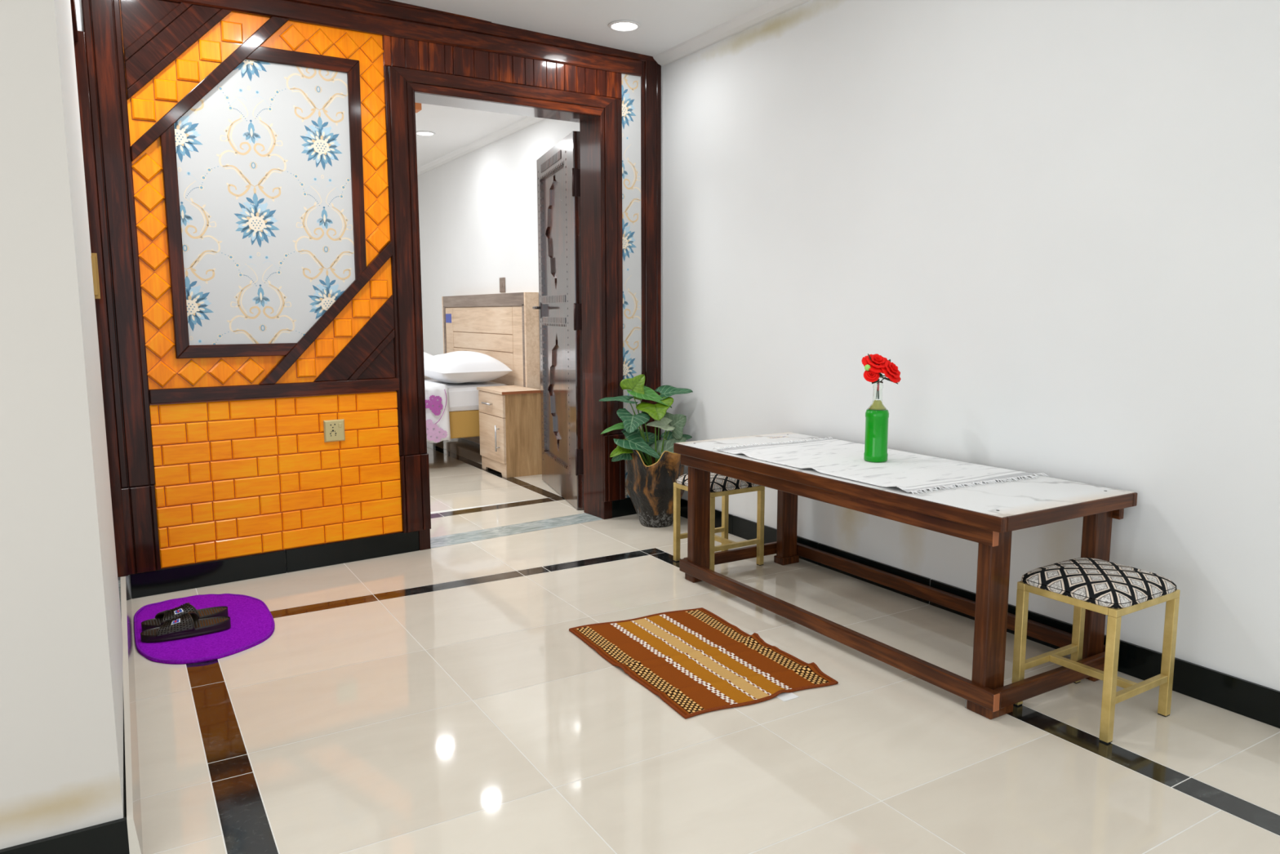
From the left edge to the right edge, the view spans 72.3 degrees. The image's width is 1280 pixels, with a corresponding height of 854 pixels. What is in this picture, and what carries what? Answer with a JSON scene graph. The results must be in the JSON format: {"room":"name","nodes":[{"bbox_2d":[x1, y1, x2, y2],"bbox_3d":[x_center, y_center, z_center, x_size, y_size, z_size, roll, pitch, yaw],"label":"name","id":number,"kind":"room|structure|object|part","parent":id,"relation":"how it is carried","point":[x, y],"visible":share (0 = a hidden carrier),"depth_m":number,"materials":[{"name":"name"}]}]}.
{"room":"dining room","nodes":[
{"label":"dining room","id":0,"kind":"room"},
{"bbox_2d":[0,0,126,848],"bbox_3d":[-2.794,-0.374,1.616,3.022,2.500,1.900,-5,9,-31],"label":"wall","id":1,"kind":"structure","parent":0,"point":[63,766],"depth_m":1.61,"materials":[{"name":"beige paint"}]},
{"bbox_2d":[70,0,128,618],"bbox_3d":[-1.830,-0.343,2.828,0.188,2.120,0.830,-5,9,-31],"label":"door","id":2,"kind":"structure","parent":1,"relation":"in","point":[78,36],"depth_m":3.17,"materials":[{"name":"brown wood"}]},
{"bbox_3d":[-1.569,-0.434,2.513,0.026,0.130,0.047,-5,9,-31],"label":"strike plate","id":3,"kind":"part","parent":2,"relation":"part of","materials":[{"name":"gold metal"}]},
{"bbox_2d":[75,0,662,597],"bbox_3d":[-1.107,-0.690,3.922,2.920,2.561,0.165,-6,9,-36],"label":"wall","id":4,"kind":"structure","parent":0,"point":[77,2],"depth_m":3.36,"materials":[{"name":"paint"}]},
{"bbox_2d":[80,0,402,574],"bbox_3d":[-1.518,-0.602,3.506,1.100,2.260,0.034,-6,9,-36],"label":"panelling","id":5,"kind":"object","parent":4,"relation":"attached to","point":[241,158],"visible":1,"depth_m":3.47,"materials":[{"name":"brown wood"}]},
{"bbox_3d":[-1.475,-0.894,3.508,0.979,1.454,0.019,-6,9,-36],"label":"diamond panel","id":6,"kind":"part","parent":5,"relation":"part of","materials":[{"name":"orange tile"}]},
{"bbox_3d":[-1.468,-0.153,3.605,0.973,0.055,0.028,-6,9,-36],"label":"rail","id":7,"kind":"part","parent":5,"relation":"part of","materials":[{"name":"brown wood"}]},
{"bbox_3d":[-1.473,0.193,3.651,0.984,0.648,0.018,-6,9,-36],"label":"brick panel","id":8,"kind":"part","parent":5,"relation":"part of","materials":[{"name":"orange wood"}]},
{"bbox_2d":[323,418,345,442],"bbox_3d":[-1.304,0.016,3.736,0.088,0.094,0.014,-6,9,-36],"label":"wall socket","id":9,"kind":"object","parent":5,"relation":"attached to","point":[334,429],"visible":1,"depth_m":3.73,"materials":[{"name":"beige plastic"}]},
{"bbox_2d":[0,497,636,853],"bbox_3d":[-1.735,0.719,2.499,5.754,0.098,2.132,-6,9,-36],"label":"baseboard","id":10,"kind":"structure","parent":4,"relation":"attached to","point":[179,578],"depth_m":3.38,"materials":[{"name":"black tile"}]},
{"bbox_2d":[163,0,657,76],"bbox_3d":[-0.927,-1.745,3.793,2.570,0.207,0.033,-6,9,-36],"label":"trim","id":11,"kind":"structure","parent":4,"relation":"attached to","point":[390,18],"depth_m":3.80,"materials":[{"name":"red wood"}]},
{"bbox_2d":[382,35,625,550],"bbox_3d":[-0.511,-0.659,4.599,0.855,2.279,1.822,2,8,17],"label":"door","id":12,"kind":"structure","parent":4,"relation":"in","point":[580,178],"depth_m":4.43,"materials":[{"name":"brown wood"}]},
{"bbox_3d":[-1.031,-0.706,3.856,0.132,1.675,0.025,-6,9,-36],"label":"casing","id":13,"kind":"part","parent":12,"relation":"part of","materials":[{"name":"brown wood"}]},
{"bbox_3d":[-0.596,-1.548,4.066,1.176,0.115,0.026,-6,9,-36],"label":"head casing","id":14,"kind":"part","parent":12,"relation":"part of","materials":[{"name":"red wood"}]},
{"bbox_3d":[-0.590,-0.728,5.474,0.156,0.100,0.128,-3,8,-18],"label":"handle","id":15,"kind":"part","parent":12,"relation":"part of","materials":[{"name":"grey metal"}]},
{"bbox_3d":[-0.489,-1.140,5.133,0.018,0.737,0.650,-3,8,-18],"label":"carved panel","id":16,"kind":"part","parent":12,"relation":"part of","materials":[{"name":"brown wood"}]},
{"bbox_3d":[-0.488,-0.693,5.195,0.016,0.083,0.653,-3,8,-18],"label":"lock panel","id":17,"kind":"part","parent":12,"relation":"part of","materials":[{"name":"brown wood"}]},
{"bbox_3d":[-0.488,-0.195,5.260,0.018,0.850,0.657,-3,8,-18],"label":"carved panel","id":18,"kind":"part","parent":12,"relation":"part of","materials":[{"name":"brown wood"}]},
{"bbox_3d":[-0.475,-0.602,5.144,0.050,2.018,0.930,-3,8,-18],"label":"frame","id":19,"kind":"part","parent":12,"relation":"part of","materials":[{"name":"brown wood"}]},
{"bbox_3d":[-0.145,-0.804,4.495,0.131,1.700,0.025,-6,9,-36],"label":"casing","id":20,"kind":"part","parent":12,"relation":"part of","materials":[{"name":"brown wood"}]},
{"bbox_2d":[621,59,661,497],"bbox_3d":[0.009,-0.752,4.617,0.254,2.278,0.021,-6,9,-36],"label":"panel","id":21,"kind":"object","parent":4,"relation":"attached to","point":[641,99],"visible":0.78,"depth_m":4.58,"materials":[{"name":"grey paper"}]},
{"bbox_2d":[391,0,771,168],"bbox_3d":[-2.439,-1.774,3.121,6.160,0.115,10.200,-5,9,-31],"label":"ceiling","id":22,"kind":"structure","parent":0,"point":[665,24],"depth_m":3.97,"materials":[{"name":"white paint"}]},
{"bbox_2d":[414,102,421,112],"bbox_3d":[-1.529,-1.985,5.374,0.350,0.055,0.100,-5,9,-31],"label":"trim","id":23,"kind":"structure","parent":22,"relation":"attached to","point":[418,105],"depth_m":5.42,"materials":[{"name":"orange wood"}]},
{"bbox_2d":[416,130,435,135],"bbox_3d":[-1.568,-2.147,6.388,0.150,0.020,0.150,-5,9,-31],"label":"recessed light","id":24,"kind":"object","parent":22,"relation":"in","point":[422,132],"visible":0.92,"depth_m":6.39,"materials":[{"name":"white plastic"}]},
{"bbox_2d":[417,132,432,134],"bbox_3d":[-1.568,-2.143,6.389,0.114,0.002,0.114,-5,9,-31],"label":"diffuser","id":25,"kind":"object","parent":24,"relation":"attached to","point":[418,133],"depth_m":6.39,"materials":[{"name":"white plastic"}]},
{"bbox_2d":[608,20,640,31],"bbox_3d":[-0.071,-1.840,4.005,0.150,0.020,0.150,-5,9,-31],"label":"recessed light","id":26,"kind":"object","parent":22,"relation":"in","point":[619,25],"visible":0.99,"depth_m":4.00,"materials":[{"name":"white plastic"}]},
{"bbox_2d":[612,22,636,30],"bbox_3d":[-0.071,-1.835,4.005,0.114,0.002,0.114,-5,9,-31],"label":"diffuser","id":27,"kind":"object","parent":26,"relation":"attached to","point":[615,26],"depth_m":4.01,"materials":[{"name":"white plastic"}]},
{"bbox_2d":[130,437,1279,853],"bbox_3d":[-1.939,0.796,2.520,6.050,0.061,12.301,-5,9,-31],"label":"floor","id":28,"kind":"structure","parent":0,"point":[442,698],"depth_m":2.26,"materials":[{"name":"white tile"}]},
{"bbox_2d":[133,593,275,664],"bbox_3d":[-1.519,0.688,3.057,0.429,0.013,0.707,-5,9,-31],"label":"bath mat","id":29,"kind":"object","parent":28,"relation":"on","point":[252,623],"visible":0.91,"depth_m":2.96,"materials":[{"name":"purple fabric"}]},
{"bbox_2d":[141,602,228,631],"bbox_3d":[-1.583,0.649,3.049,0.270,0.070,0.104,-5,9,-31],"label":"slipper","id":30,"kind":"object","parent":29,"relation":"on","point":[222,611],"visible":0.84,"depth_m":3.03,"materials":[{"name":"black rubber"}]},
{"bbox_2d":[140,611,231,642],"bbox_3d":[-1.531,0.662,2.954,0.270,0.070,0.104,-5,9,-31],"label":"slipper","id":31,"kind":"object","parent":29,"relation":"on","point":[188,624],"visible":1,"depth_m":2.92,"materials":[{"name":"black rubber"}]},
{"bbox_2d":[424,292,540,444],"bbox_3d":[-2.038,-0.351,6.359,2.059,1.222,1.770,-5,9,-31],"label":"bed","id":32,"kind":"object","parent":28,"relation":"on","point":[504,327],"visible":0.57,"depth_m":6.29,"materials":[{"name":"brown wood"}]},
{"bbox_2d":[423,351,433,359],"bbox_3d":[-1.844,-0.498,6.799,0.511,0.202,0.596,-6,9,-36],"label":"pillow","id":33,"kind":"object","parent":32,"relation":"on","point":[426,355],"visible":0.06,"depth_m":6.68,"materials":[{"name":"white fabric"}]},
{"bbox_2d":[424,379,450,443],"bbox_3d":[-2.104,-0.096,6.078,1.315,0.398,0.911,-5,9,-31],"label":"blanket","id":34,"kind":"object","parent":32,"relation":"on","point":[437,404],"visible":0.2,"depth_m":6.00,"materials":[{"name":"white fabric"}]},
{"bbox_3d":[-2.150,-0.235,6.447,1.940,0.180,1.510,-5,9,-31],"label":"mattress","id":35,"kind":"part","parent":32,"relation":"part of","materials":[{"name":"white fabric"}]},
{"bbox_2d":[423,351,511,383],"bbox_3d":[-1.294,-0.435,6.364,0.511,0.229,0.696,-5,9,-31],"label":"pillow","id":36,"kind":"object","parent":32,"relation":"on","point":[457,366],"visible":0.98,"depth_m":6.13,"materials":[{"name":"white fabric"}]},
{"bbox_2d":[476,385,542,477],"bbox_3d":[-0.905,0.022,5.990,0.304,0.572,0.462,-5,9,-31],"label":"nightstand","id":37,"kind":"object","parent":28,"relation":"on","point":[510,415],"visible":0.94,"depth_m":5.83,"materials":[{"name":"brown wood"}]},
{"bbox_3d":[-1.002,-0.157,5.909,0.018,0.148,0.439,-5,9,-31],"label":"drawer","id":38,"kind":"part","parent":37,"relation":"part of","materials":[{"name":"brown wood"}]},
{"bbox_3d":[-1.001,0.070,5.939,0.018,0.301,0.439,-5,9,-31],"label":"door","id":39,"kind":"part","parent":37,"relation":"part of","materials":[{"name":"brown wood"}]},
{"bbox_3d":[-0.946,0.075,5.799,0.031,0.175,0.012,-5,9,-31],"label":"handle","id":40,"kind":"part","parent":37,"relation":"part of","materials":[{"name":"silver metal"}]},
{"bbox_2d":[599,374,693,527],"bbox_3d":[0.051,0.123,4.439,0.420,0.769,0.324,-6,10,-40],"label":"potted plant","id":41,"kind":"object","parent":28,"relation":"on","point":[653,467],"visible":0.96,"depth_m":4.41,"materials":[{"name":"green plant"}]},
{"bbox_3d":[-0.002,0.038,4.462,0.098,0.354,0.058,-5,9,-31],"label":"stem","id":42,"kind":"part","parent":41,"relation":"part of","materials":[{"name":"green plant"}]},
{"bbox_3d":[0.007,0.013,4.470,0.101,0.402,0.008,1,7,6],"label":"stem","id":43,"kind":"part","parent":41,"relation":"part of","materials":[{"name":"green plant"}]},
{"bbox_3d":[0.013,0.077,4.437,0.101,0.282,0.023,-5,9,-31],"label":"stem","id":44,"kind":"part","parent":41,"relation":"part of","materials":[{"name":"green plant"}]},
{"bbox_3d":[-0.002,0.155,4.438,0.123,0.130,0.023,-5,9,-31],"label":"stem","id":45,"kind":"part","parent":41,"relation":"part of","materials":[{"name":"green plant"}]},
{"bbox_3d":[0.028,0.015,4.475,0.055,0.395,0.057,-5,9,-31],"label":"stem","id":46,"kind":"part","parent":41,"relation":"part of","materials":[{"name":"green plant"}]},
{"bbox_3d":[0.087,0.296,4.497,0.325,0.410,0.327,-5,9,-31],"label":"pot","id":47,"kind":"part","parent":41,"relation":"part of","materials":[{"name":"brown ceramic"}]},
{"bbox_3d":[0.079,0.049,4.450,0.008,0.332,0.020,5,9,33],"label":"stem","id":48,"kind":"part","parent":41,"relation":"part of","materials":[{"name":"green plant"}]},
{"bbox_3d":[0.120,0.100,4.452,0.052,0.231,0.008,2,8,16],"label":"stem","id":49,"kind":"part","parent":41,"relation":"part of","materials":[{"name":"green plant"}]},
{"bbox_2d":[568,607,838,718],"bbox_3d":[0.173,0.714,2.779,0.554,0.025,0.822,-5,9,-31],"label":"striped rug","id":50,"kind":"object","parent":28,"relation":"on","point":[698,662],"visible":1,"depth_m":2.72,"materials":[{"name":"brown fabric"}]},
{"bbox_2d":[673,471,764,570],"bbox_3d":[0.339,0.393,3.787,0.304,0.400,0.282,-5,9,-31],"label":"stool","id":51,"kind":"object","parent":28,"relation":"on","point":[722,486],"visible":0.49,"depth_m":3.74,"materials":[{"name":"gold metal"}]},
{"bbox_3d":[0.161,0.423,3.822,0.023,0.327,0.023,-5,9,-32],"label":"leg","id":52,"kind":"part","parent":51,"relation":"part of","materials":[{"name":"gold metal"}]},
{"bbox_3d":[0.293,0.449,3.617,0.023,0.327,0.023,-5,9,-32],"label":"leg","id":53,"kind":"part","parent":51,"relation":"part of","materials":[{"name":"gold metal"}]},
{"bbox_2d":[675,471,759,492],"bbox_3d":[0.339,0.220,3.764,0.304,0.050,0.282,-5,9,-31],"label":"cushion","id":54,"kind":"object","parent":51,"relation":"on","point":[718,483],"depth_m":3.66,"materials":[{"name":"fabric"}]},
{"bbox_3d":[0.339,0.255,3.768,0.298,0.020,0.276,-5,9,-31],"label":"seat frame","id":55,"kind":"part","parent":51,"relation":"part of","materials":[{"name":"gold metal"}]},
{"bbox_3d":[0.385,0.404,3.965,0.023,0.327,0.023,-5,9,-32],"label":"leg","id":56,"kind":"part","parent":51,"relation":"part of","materials":[{"name":"gold metal"}]},
{"bbox_3d":[0.518,0.430,3.760,0.023,0.327,0.023,-5,9,-32],"label":"leg","id":57,"kind":"part","parent":51,"relation":"part of","materials":[{"name":"gold metal"}]},
{"bbox_2d":[673,431,1137,719],"bbox_3d":[0.792,0.404,3.072,0.612,0.562,1.530,-5,9,-31],"label":"dining table","id":58,"kind":"object","parent":28,"relation":"on","point":[987,515],"visible":0.88,"depth_m":2.59,"materials":[{"name":"brown wood"}]},
{"bbox_3d":[0.239,0.349,3.547,0.083,0.490,0.044,-5,9,-31],"label":"leg","id":59,"kind":"part","parent":58,"relation":"part of","materials":[{"name":"brown wood"}]},
{"bbox_3d":[0.638,0.317,3.785,0.081,0.490,0.044,-5,9,-31],"label":"leg","id":60,"kind":"part","parent":58,"relation":"part of","materials":[{"name":"brown wood"}]},
{"bbox_3d":[0.538,0.167,2.888,0.022,0.040,1.530,-5,9,-31],"label":"edge rail","id":61,"kind":"part","parent":58,"relation":"part of","materials":[{"name":"brown wood"}]},
{"bbox_2d":[712,436,1048,494],"bbox_3d":[0.784,0.114,3.061,0.580,0.014,1.026,-5,9,-31],"label":"table runner","id":62,"kind":"object","parent":58,"relation":"on","point":[909,472],"visible":0.96,"depth_m":2.97,"materials":[{"name":"fabric"}]},
{"bbox_2d":[863,381,888,462],"bbox_3d":[0.821,-0.020,3.035,0.081,0.276,0.081,-5,9,-31],"label":"bottle","id":63,"kind":"object","parent":62,"relation":"on","point":[877,415],"visible":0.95,"depth_m":3.01,"materials":[{"name":"green glass"}]},
{"bbox_2d":[861,353,901,383],"bbox_3d":[0.830,-0.174,3.013,0.136,0.157,0.092,1,7,6],"label":"bouquet","id":64,"kind":"object","parent":63,"relation":"on","point":[874,365],"visible":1,"depth_m":2.99,"materials":[{"name":"red plant"}]},
{"bbox_3d":[0.952,0.501,2.371,0.083,0.490,0.044,-5,9,-31],"label":"leg","id":65,"kind":"part","parent":58,"relation":"part of","materials":[{"name":"brown wood"}]},
{"bbox_3d":[1.178,0.230,2.397,0.566,0.040,0.022,-5,9,-31],"label":"rail","id":66,"kind":"part","parent":58,"relation":"part of","materials":[{"name":"brown wood"}]},
{"bbox_3d":[1.351,0.469,2.608,0.081,0.490,0.044,-5,9,-31],"label":"leg","id":67,"kind":"part","parent":58,"relation":"part of","materials":[{"name":"brown wood"}]},
{"bbox_3d":[1.042,0.127,3.188,0.022,0.040,1.530,-5,9,-31],"label":"edge rail","id":68,"kind":"part","parent":58,"relation":"part of","materials":[{"name":"brown wood"}]},
{"bbox_2d":[1011,557,1180,743],"bbox_3d":[1.231,0.576,2.374,0.313,0.400,0.289,-5,9,-31],"label":"stool","id":69,"kind":"object","parent":28,"relation":"on","point":[1114,590],"visible":0.98,"depth_m":2.31,"materials":[{"name":"gold metal"}]},
{"bbox_3d":[1.047,0.605,2.412,0.023,0.327,0.023,-5,9,-31],"label":"leg","id":70,"kind":"part","parent":69,"relation":"part of","materials":[{"name":"gold metal"}]},
{"bbox_3d":[1.281,0.585,2.558,0.023,0.327,0.023,-5,9,-31],"label":"leg","id":71,"kind":"part","parent":69,"relation":"part of","materials":[{"name":"gold metal"}]},
{"bbox_3d":[1.231,0.437,2.356,0.305,0.020,0.282,-5,9,-31],"label":"seat frame","id":72,"kind":"part","parent":69,"relation":"part of","materials":[{"name":"gold metal"}]},
{"bbox_2d":[1021,557,1176,608],"bbox_3d":[1.231,0.402,2.352,0.313,0.050,0.289,-5,9,-31],"label":"cushion","id":73,"kind":"object","parent":69,"relation":"on","point":[1086,582],"depth_m":2.28,"materials":[{"name":"fabric"}]},
{"bbox_3d":[1.181,0.632,2.199,0.023,0.327,0.023,-5,9,-31],"label":"leg","id":74,"kind":"part","parent":69,"relation":"part of","materials":[{"name":"gold metal"}]},
{"bbox_3d":[1.416,0.613,2.345,0.023,0.327,0.023,-5,9,-31],"label":"leg","id":75,"kind":"part","parent":69,"relation":"part of","materials":[{"name":"gold metal"}]},
{"bbox_2d":[417,0,1279,690],"bbox_3d":[0.140,-0.799,4.810,0.148,2.500,10.200,-5,9,-31],"label":"wall","id":76,"kind":"structure","parent":0,"point":[1057,222],"depth_m":2.95,"materials":[{"name":"white paint"}]},
{"bbox_2d":[417,115,546,175],"bbox_3d":[-1.268,-2.179,6.772,0.074,0.036,4.910,-5,9,-31],"label":"trim","id":77,"kind":"structure","parent":76,"relation":"attached to","point":[526,122],"depth_m":6.64,"materials":[{"name":"paint"}]},
{"bbox_2d":[499,277,505,292],"bbox_3d":[-1.038,-1.069,6.593,0.013,0.110,0.095,-5,9,-31],"label":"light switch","id":78,"kind":"object","parent":76,"relation":"attached to","point":[502,280],"visible":1,"depth_m":6.58,"materials":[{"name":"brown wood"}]},
{"bbox_2d":[653,0,811,66],"bbox_3d":[1.377,-1.615,2.407,0.074,0.036,5.020,-5,9,-31],"label":"trim","id":79,"kind":"structure","parent":76,"relation":"attached to","point":[772,8],"depth_m":4.00,"materials":[{"name":"white paint"}]},
{"bbox_2d":[680,497,1279,728],"bbox_3d":[1.775,0.761,2.118,0.012,0.096,6.400,-5,9,-31],"label":"baseboard","id":80,"kind":"structure","parent":76,"relation":"attached to","point":[1258,702],"depth_m":2.58,"materials":[{"name":"black tile"}]}
]}

